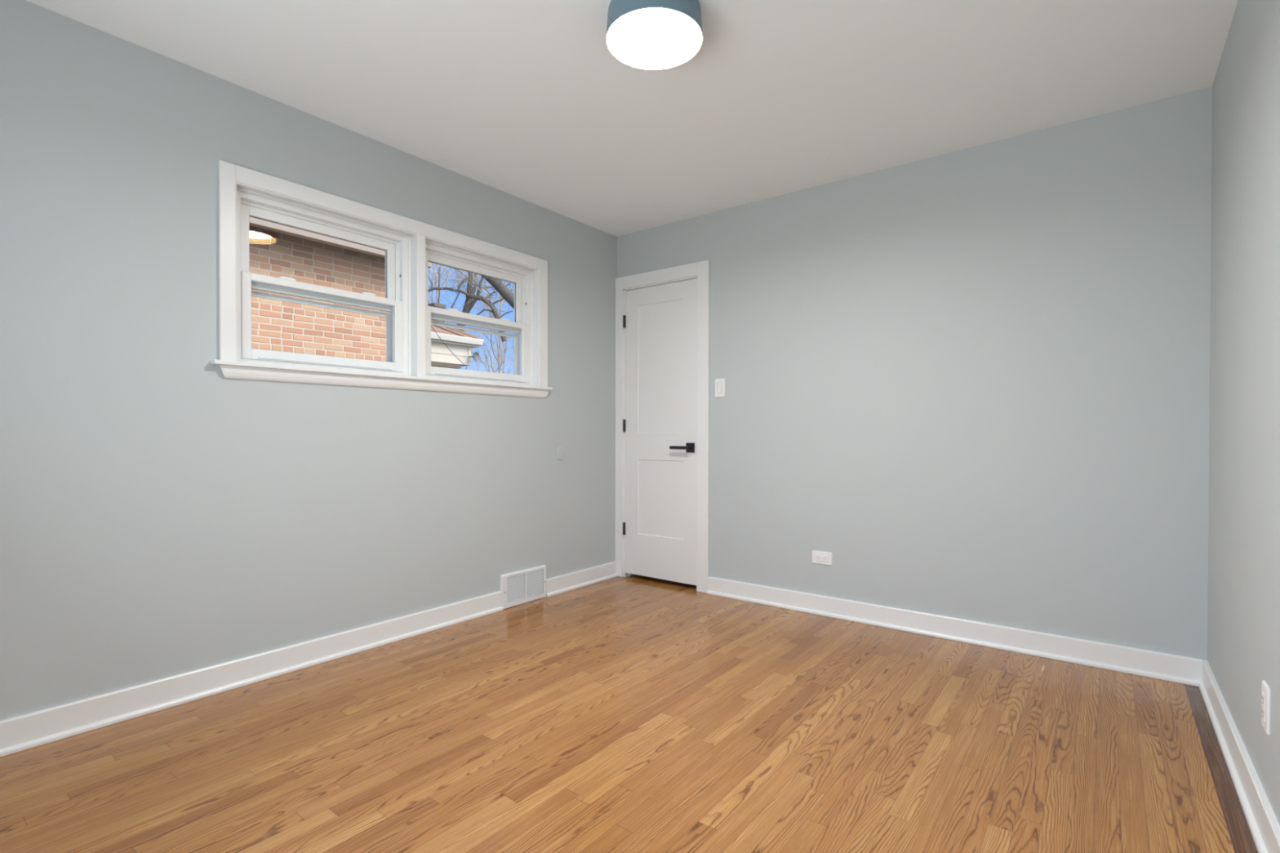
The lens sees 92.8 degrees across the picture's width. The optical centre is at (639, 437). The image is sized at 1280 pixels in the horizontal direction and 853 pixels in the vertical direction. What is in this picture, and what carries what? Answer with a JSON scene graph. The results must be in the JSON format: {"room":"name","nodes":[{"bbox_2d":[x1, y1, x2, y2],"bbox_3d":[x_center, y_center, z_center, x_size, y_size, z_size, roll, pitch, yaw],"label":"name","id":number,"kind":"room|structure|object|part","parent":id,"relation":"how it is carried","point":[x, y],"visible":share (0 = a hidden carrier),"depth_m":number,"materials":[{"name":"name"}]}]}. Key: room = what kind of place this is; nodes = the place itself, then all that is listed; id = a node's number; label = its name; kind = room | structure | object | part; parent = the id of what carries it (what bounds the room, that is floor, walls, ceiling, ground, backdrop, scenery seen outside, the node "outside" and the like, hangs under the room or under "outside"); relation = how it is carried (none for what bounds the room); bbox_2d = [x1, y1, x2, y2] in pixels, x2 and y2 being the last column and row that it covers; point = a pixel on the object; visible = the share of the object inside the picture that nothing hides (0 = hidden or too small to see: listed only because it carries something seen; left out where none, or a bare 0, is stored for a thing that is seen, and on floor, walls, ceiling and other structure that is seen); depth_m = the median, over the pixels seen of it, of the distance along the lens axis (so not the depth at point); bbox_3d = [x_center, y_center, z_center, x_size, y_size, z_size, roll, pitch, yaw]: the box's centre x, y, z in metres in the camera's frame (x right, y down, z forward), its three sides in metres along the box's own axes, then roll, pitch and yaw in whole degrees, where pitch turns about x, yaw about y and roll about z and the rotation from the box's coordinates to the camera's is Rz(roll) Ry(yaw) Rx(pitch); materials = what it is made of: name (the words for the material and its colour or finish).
{"room":"empty bedroom","nodes":[
{"label":"empty bedroom","id":0,"kind":"room"},
{"bbox_2d":[0,0,617,720],"bbox_3d":[-1.342,-0.227,2.989,0.160,2.710,4.147,0,1,38],"label":"wall","id":1,"kind":"structure","parent":0,"point":[163,515],"depth_m":2.36,"materials":[{"name":"grey paint"}]},
{"bbox_2d":[0,561,617,757],"bbox_3d":[-1.315,0.955,2.882,0.028,0.106,3.758,0,1,38],"label":"baseboard","id":2,"kind":"structure","parent":1,"relation":"attached to","point":[26,731],"depth_m":2.46,"materials":[{"name":"white paint"}]},
{"bbox_2d":[236,186,411,375],"bbox_3d":[-1.467,-0.671,2.841,0.116,0.726,0.810,0,1,38],"label":"window","id":3,"kind":"structure","parent":1,"relation":"in","point":[397,246],"depth_m":2.82,"materials":[{"name":"white plastic"}]},
{"bbox_3d":[-1.475,-0.810,2.838,0.030,0.348,0.705,0,1,38],"label":"sash","id":4,"kind":"part","parent":3,"relation":"part of","materials":[{"name":"white plastic"}]},
{"bbox_3d":[-1.437,-0.511,2.819,0.038,0.363,0.727,0,1,38],"label":"sash","id":5,"kind":"part","parent":3,"relation":"part of","materials":[{"name":"white plastic"}]},
{"bbox_3d":[-1.495,-0.481,2.864,0.010,0.306,0.707,0,1,38],"label":"screen frame","id":6,"kind":"part","parent":3,"relation":"part of","materials":[{"name":"white plastic"}]},
{"bbox_2d":[210,359,552,398],"bbox_3d":[-1.120,-0.275,3.111,0.042,0.069,1.823,0,1,38],"label":"trim","id":7,"kind":"structure","parent":1,"relation":"attached to","point":[230,369],"depth_m":2.88,"materials":[{"name":"white paint"}]},
{"bbox_2d":[217,160,547,386],"bbox_3d":[-1.189,-0.700,3.167,0.176,0.805,1.778,0,1,38],"label":"trim","id":8,"kind":"structure","parent":1,"relation":"attached to","point":[230,175],"depth_m":2.96,"materials":[{"name":"white paint"}]},
{"bbox_2d":[425,240,533,386],"bbox_3d":[-0.949,-0.675,3.516,0.116,0.726,0.792,0,1,38],"label":"window","id":9,"kind":"structure","parent":1,"relation":"in","point":[522,278],"depth_m":3.56,"materials":[{"name":"white plastic"}]},
{"bbox_3d":[-0.957,-0.815,3.513,0.030,0.348,0.697,0,1,38],"label":"sash","id":10,"kind":"part","parent":9,"relation":"part of","materials":[{"name":"white plastic"}]},
{"bbox_3d":[-0.977,-0.485,3.539,0.010,0.306,0.699,0,1,38],"label":"screen frame","id":11,"kind":"part","parent":9,"relation":"part of","materials":[{"name":"white plastic"}]},
{"bbox_3d":[-0.918,-0.515,3.494,0.038,0.363,0.719,0,1,38],"label":"sash","id":12,"kind":"part","parent":9,"relation":"part of","materials":[{"name":"white plastic"}]},
{"bbox_2d":[500,564,546,608],"bbox_3d":[-0.699,0.903,3.687,0.022,0.199,0.351,0,1,38],"label":"air vent","id":13,"kind":"object","parent":1,"relation":"in","point":[523,586],"visible":1,"depth_m":3.67,"materials":[{"name":"white metal"}]},
{"bbox_2d":[555,446,565,460],"bbox_3d":[-0.509,0.104,3.940,0.006,0.088,0.088,0,1,38],"label":"cover","id":14,"kind":"object","parent":1,"relation":"attached to","point":[561,451],"visible":1,"depth_m":3.94,"materials":[{"name":"grey paint"}]},
{"bbox_2d":[0,574,1257,852],"bbox_3d":[0.204,1.075,2.320,3.443,0.120,4.957,0,1,38],"label":"floor","id":15,"kind":"structure","parent":0,"point":[634,713],"depth_m":1.95,"materials":[{"name":"brown wood"}]},
{"bbox_2d":[26,0,1238,236],"bbox_3d":[-0.074,-1.497,1.924,3.133,0.150,3.777,0,1,38],"label":"ceiling","id":16,"kind":"structure","parent":0,"point":[529,100],"depth_m":2.42,"materials":[{"name":"white paint"}]},
{"bbox_2d":[605,0,702,70],"bbox_3d":[0.048,-1.375,2.041,0.323,0.094,0.323,0,1,38],"label":"ceiling light","id":17,"kind":"object","parent":16,"relation":"attached to","point":[677,24],"visible":1,"depth_m":2.04,"materials":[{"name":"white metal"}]},
{"bbox_2d":[609,8,699,56],"bbox_3d":[0.048,-1.367,2.041,0.301,0.018,0.301,0,1,38],"label":"diffuser","id":18,"kind":"object","parent":17,"relation":"attached to","point":[676,34],"depth_m":2.05,"materials":[{"name":"white"}]},
{"bbox_2d":[617,86,1212,660],"bbox_3d":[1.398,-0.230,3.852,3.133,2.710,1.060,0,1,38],"label":"wall","id":19,"kind":"structure","parent":0,"point":[975,380],"depth_m":2.97,"materials":[{"name":"grey paint"}]},
{"bbox_2d":[615,259,709,593],"bbox_3d":[0.171,-0.069,4.192,0.775,2.138,0.218,0,1,38],"label":"door","id":20,"kind":"structure","parent":19,"relation":"in","point":[662,316],"depth_m":4.15,"materials":[{"name":"white paint"}]},
{"bbox_3d":[0.265,0.068,4.014,0.140,0.023,0.050,0,1,38],"label":"lever","id":21,"kind":"part","parent":20,"relation":"part of","materials":[{"name":"black metal"}]},
{"bbox_2d":[715,377,724,397],"bbox_3d":[0.504,-0.314,3.862,0.071,0.119,0.011,0,1,38],"label":"light switch","id":22,"kind":"object","parent":19,"relation":"attached to","point":[719,383],"visible":1,"depth_m":3.86,"materials":[{"name":"white plastic"}]},
{"bbox_2d":[812,550,832,565],"bbox_3d":[1.034,0.686,3.463,0.118,0.074,0.009,0,1,38],"label":"wall outlet","id":23,"kind":"object","parent":19,"relation":"attached to","point":[818,557],"visible":1,"depth_m":3.46,"materials":[{"name":"white plastic"}]},
{"bbox_2d":[816,554,827,561],"bbox_3d":[1.033,0.686,3.461,0.067,0.033,0.002,0,1,38],"label":"receptacle","id":24,"kind":"object","parent":23,"relation":"attached to","point":[820,557],"depth_m":3.46,"materials":[{"name":"white plastic"}]},
{"bbox_2d":[706,576,1202,686],"bbox_3d":[1.366,0.956,3.198,2.342,0.106,0.028,0,1,38],"label":"baseboard","id":25,"kind":"structure","parent":19,"relation":"attached to","point":[1149,664],"depth_m":2.97,"materials":[{"name":"white paint"}]},
{"bbox_2d":[1207,0,1279,826],"bbox_3d":[1.265,-0.208,0.986,0.150,2.710,4.147,0,1,38],"label":"wall","id":26,"kind":"structure","parent":0,"point":[1243,606],"depth_m":1.81,"materials":[{"name":"grey paint"}]},
{"bbox_2d":[1198,659,1279,852],"bbox_3d":[1.153,0.973,0.997,0.028,0.106,3.777,0,1,38],"label":"baseboard","id":27,"kind":"structure","parent":26,"relation":"attached to","point":[1263,824],"depth_m":1.75,"materials":[{"name":"white paint"}]},
{"bbox_2d":[1261,680,1271,736],"bbox_3d":[1.595,0.688,1.554,0.009,0.118,0.074,0,1,38],"label":"wall outlet","id":28,"kind":"object","parent":26,"relation":"attached to","point":[1266,692],"visible":1,"depth_m":1.54,"materials":[{"name":"white plastic"}]},
{"bbox_2d":[1261,691,1265,722],"bbox_3d":[1.592,0.688,1.556,0.002,0.067,0.033,0,1,38],"label":"receptacle","id":29,"kind":"object","parent":28,"relation":"attached to","point":[1263,700],"depth_m":1.55,"materials":[{"name":"white plastic"}]},
{"label":"outside","id":30,"kind":"structure","parent":0,"visible":0},
{"label":"ground","id":31,"kind":"structure","parent":30,"visible":0},
{"bbox_2d":[248,217,431,361],"bbox_3d":[-7.226,-0.949,5.894,5.760,5.350,8.050,0,1,38],"label":"brick house","id":32,"kind":"structure","parent":31,"relation":"on","point":[276,250],"depth_m":6.65,"materials":[{"name":"brown brick"}]},
{"bbox_2d":[427,302,484,368],"bbox_3d":[-5.427,-0.503,11.807,4.212,4.370,2.715,0,1,38],"label":"house","id":33,"kind":"structure","parent":31,"relation":"on","point":[460,346],"depth_m":11.22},
{"bbox_2d":[432,324,464,336],"bbox_3d":[-3.973,-2.127,10.511,2.076,0.580,0.026,0,1,-45],"label":"cable","id":34,"kind":"object","parent":33,"relation":"on","point":[433,325],"visible":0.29,"depth_m":11.02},
{"bbox_2d":[431,325,466,368],"bbox_3d":[-3.453,-0.740,10.034,0.433,2.588,2.379,0,0,3],"label":"cable","id":35,"kind":"object","parent":33,"relation":"hanging from","point":[431,326],"visible":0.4,"depth_m":10.80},
{"bbox_2d":[468,351,479,360],"bbox_3d":[-3.140,-1.522,11.490,0.215,0.170,0.165,0,1,38],"label":"satellite dish","id":36,"kind":"object","parent":33,"relation":"attached to","point":[476,356],"visible":1,"depth_m":11.47,"materials":[{"name":"grey metal"}]},
{"bbox_2d":[427,262,484,303],"bbox_3d":[-6.722,-3.181,19.245,4.261,9.703,4.173,0,0,21],"label":"bare tree","id":37,"kind":"object","parent":31,"relation":"on","point":[433,268],"visible":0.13,"depth_m":18.58,"materials":[{"name":"plant"}]},
{"bbox_2d":[427,262,514,342],"bbox_3d":[-3.788,-1.881,13.780,2.750,7.207,1.650,0,0,24],"label":"bare tree","id":38,"kind":"object","parent":31,"relation":"on","point":[468,304],"visible":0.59,"depth_m":13.76,"materials":[{"name":"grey plant"}]},
{"bbox_2d":[440,271,512,373],"bbox_3d":[-4.362,-3.085,19.221,3.050,9.489,5.026,0,0,23],"label":"bare tree","id":39,"kind":"object","parent":31,"relation":"on","point":[499,346],"visible":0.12,"depth_m":19.19,"materials":[{"name":"plant"}]},
{"bbox_2d":[465,325,514,373],"bbox_3d":[-3.390,-0.610,14.485,1.745,4.664,2.369,0,1,38],"label":"bare sapling","id":40,"kind":"object","parent":31,"relation":"on","point":[502,350],"visible":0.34,"depth_m":14.38,"materials":[{"name":"plant"}]},
{"bbox_2d":[471,275,514,309],"bbox_3d":[-2.595,-1.673,9.066,4.122,6.886,1.491,0,0,1],"label":"bare tree","id":41,"kind":"object","parent":31,"relation":"on","point":[497,284],"visible":0.12,"depth_m":8.94,"materials":[{"name":"grey plant"}]},
{"bbox_2d":[498,282,514,373],"bbox_3d":[-3.473,-2.484,20.217,4.700,8.321,4.303,0,1,38],"label":"bare tree","id":42,"kind":"object","parent":31,"relation":"on","point":[504,282],"visible":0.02,"depth_m":19.55,"materials":[{"name":"plant"}]}
]}

